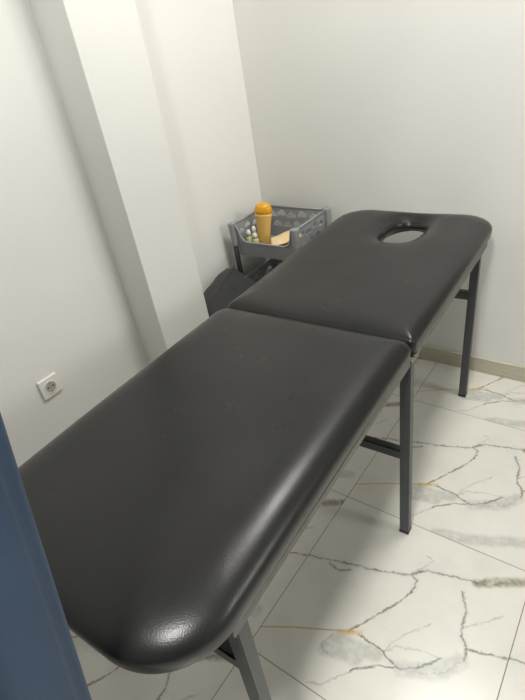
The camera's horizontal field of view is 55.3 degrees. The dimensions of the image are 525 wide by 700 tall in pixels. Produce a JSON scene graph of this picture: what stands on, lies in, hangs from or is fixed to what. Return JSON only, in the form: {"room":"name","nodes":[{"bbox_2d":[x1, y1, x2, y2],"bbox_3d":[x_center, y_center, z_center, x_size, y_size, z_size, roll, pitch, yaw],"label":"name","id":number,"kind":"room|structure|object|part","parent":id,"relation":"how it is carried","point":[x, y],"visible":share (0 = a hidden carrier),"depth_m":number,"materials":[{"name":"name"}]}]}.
{"room":"massage room","nodes":[
{"label":"massage room","id":0,"kind":"room"},
{"bbox_2d":[29,0,208,363],"bbox_3d":[-0.499,-0.858,1.579,0.162,2.750,0.257,15,40,34],"label":"column","id":1,"kind":"structure","parent":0,"point":[96,53],"depth_m":1.64,"materials":[{"name":"paint"}]},
{"bbox_2d":[0,0,270,466],"bbox_3d":[-1.341,-0.243,0.858,0.150,2.750,4.314,15,40,34],"label":"wall","id":2,"kind":"structure","parent":0,"point":[65,310],"depth_m":1.76,"materials":[{"name":"paint"}]},
{"bbox_2d":[36,372,61,399],"bbox_3d":[-0.736,0.126,1.734,0.014,0.074,0.074,15,40,34],"label":"wall socket","id":3,"kind":"object","parent":2,"relation":"attached to","point":[50,385],"visible":1,"depth_m":1.73,"materials":[{"name":"white plastic"}]},
{"bbox_2d":[70,357,524,699],"bbox_3d":[1.744,0.660,1.224,5.200,0.050,7.400,15,40,34],"label":"floor","id":4,"kind":"structure","parent":0,"point":[361,607],"depth_m":1.49,"materials":[{"name":"stone"}]},
{"bbox_2d":[0,413,91,699],"bbox_3d":[-0.486,0.276,0.180,0.040,2.335,1.277,15,40,34],"label":"curtain","id":5,"kind":"object","parent":4,"relation":"on","point":[39,660],"visible":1,"depth_m":0.53,"materials":[{"name":"blue fabric"}]},
{"bbox_2d":[203,266,255,316],"bbox_3d":[-0.090,-0.059,2.288,0.347,0.541,0.330,15,40,34],"label":"fabric bag","id":6,"kind":"object","parent":4,"relation":"on","point":[230,283],"visible":0.09,"depth_m":2.25,"materials":[{"name":"grey fabric"}]},
{"bbox_2d":[18,210,491,699],"bbox_3d":[0.175,0.216,1.583,0.608,0.763,1.806,13,39,32],"label":"massage table","id":7,"kind":"object","parent":4,"relation":"on","point":[164,514],"visible":0.99,"depth_m":1.02,"materials":[{"name":"leather"}]},
{"bbox_2d":[18,308,410,673],"bbox_3d":[-0.119,0.164,1.101,0.603,0.073,0.906,13,39,32],"label":"cushion","id":8,"kind":"object","parent":7,"relation":"on","point":[164,513],"depth_m":0.94,"materials":[{"name":"black leather"}]},
{"bbox_3d":[0.004,0.699,0.967,0.029,0.666,0.029,13,39,32],"label":"leg","id":9,"kind":"part","parent":7,"relation":"part of","materials":[{"name":"grey paint"}]},
{"bbox_3d":[-0.079,0.171,1.170,0.598,0.017,0.778,13,39,32],"label":"frame rail","id":10,"kind":"part","parent":7,"relation":"part of","materials":[{"name":"metal"}]},
{"bbox_2d":[227,210,491,353],"bbox_3d":[0.373,-0.303,1.699,0.603,0.063,0.897,13,39,32],"label":"cushion","id":11,"kind":"object","parent":7,"relation":"on","point":[344,277],"depth_m":1.55,"materials":[{"name":"black leather"}]},
{"bbox_3d":[0.379,-0.270,1.714,0.538,0.010,0.859,13,39,32],"label":"board","id":12,"kind":"part","parent":7,"relation":"part of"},
{"bbox_3d":[0.418,0.309,1.457,0.029,0.666,0.029,13,39,32],"label":"leg","id":13,"kind":"part","parent":7,"relation":"part of","materials":[{"name":"grey paint"}]},
{"bbox_3d":[0.348,-0.238,1.686,0.598,0.017,0.743,13,39,32],"label":"frame rail","id":14,"kind":"part","parent":7,"relation":"part of","materials":[{"name":"metal"}]},
{"bbox_3d":[0.810,-0.086,1.961,0.037,0.666,0.032,13,39,32],"label":"leg","id":15,"kind":"part","parent":7,"relation":"part of","materials":[{"name":"grey paint"}]},
{"bbox_2d":[228,202,330,281],"bbox_3d":[0.126,-0.297,2.420,0.371,0.732,0.308,15,40,34],"label":"trolley","id":16,"kind":"object","parent":4,"relation":"on","point":[277,254],"visible":0.23,"depth_m":2.26,"materials":[{"name":"grey plastic"}]},
{"bbox_3d":[-0.087,-0.277,2.421,0.023,0.670,0.023,15,40,34],"label":"post","id":17,"kind":"part","parent":16,"relation":"part of","materials":[{"name":"black metal"}]},
{"bbox_2d":[246,229,252,241],"bbox_3d":[-0.059,-0.505,2.304,0.031,0.098,0.031,15,40,34],"label":"oil bottle","id":18,"kind":"object","parent":16,"relation":"in","point":[249,238],"visible":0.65,"depth_m":2.29,"materials":[{"name":"plastic"}]},
{"bbox_2d":[251,226,257,236],"bbox_3d":[-0.035,-0.524,2.321,0.031,0.104,0.031,15,40,34],"label":"oil bottle","id":19,"kind":"object","parent":16,"relation":"in","point":[253,228],"visible":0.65,"depth_m":2.30,"materials":[{"name":"plastic"}]},
{"bbox_2d":[252,233,258,242],"bbox_3d":[-0.030,-0.495,2.293,0.031,0.084,0.031,15,40,34],"label":"oil bottle","id":20,"kind":"object","parent":16,"relation":"in","point":[255,238],"visible":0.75,"depth_m":2.28,"materials":[{"name":"plastic"}]},
{"bbox_2d":[255,202,271,243],"bbox_3d":[0.011,-0.573,2.289,0.085,0.204,0.064,2,34,17],"label":"lotion bottle","id":21,"kind":"object","parent":16,"relation":"in","point":[263,215],"visible":0.87,"depth_m":2.26,"materials":[{"name":"orange plastic"}]},
{"bbox_2d":[246,258,283,281],"bbox_3d":[0.123,-0.312,2.411,0.371,0.157,0.302,15,40,34],"label":"basket","id":22,"kind":"object","parent":16,"relation":"on","point":[271,262],"depth_m":2.49,"materials":[{"name":"grey plastic"}]},
{"bbox_2d":[270,227,304,245],"bbox_3d":[0.105,-0.482,2.237,0.178,0.080,0.148,-2,33,12],"label":"folded cloth","id":23,"kind":"object","parent":16,"relation":"in","point":[282,239],"visible":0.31,"depth_m":2.22,"materials":[{"name":"beige fabric"}]},
{"bbox_2d":[233,0,524,366],"bbox_3d":[1.338,-1.962,2.785,1.292,2.750,3.186,15,40,34],"label":"wall","id":24,"kind":"structure","parent":0,"point":[413,106],"depth_m":1.93,"materials":[{"name":"paint"}]},
{"bbox_2d":[417,345,524,381],"bbox_3d":[0.615,-0.030,2.485,1.292,0.075,0.011,15,40,34],"label":"baseboard","id":25,"kind":"structure","parent":24,"relation":"attached to","point":[479,364],"depth_m":2.24,"materials":[{"name":"beige wood"}]}
]}

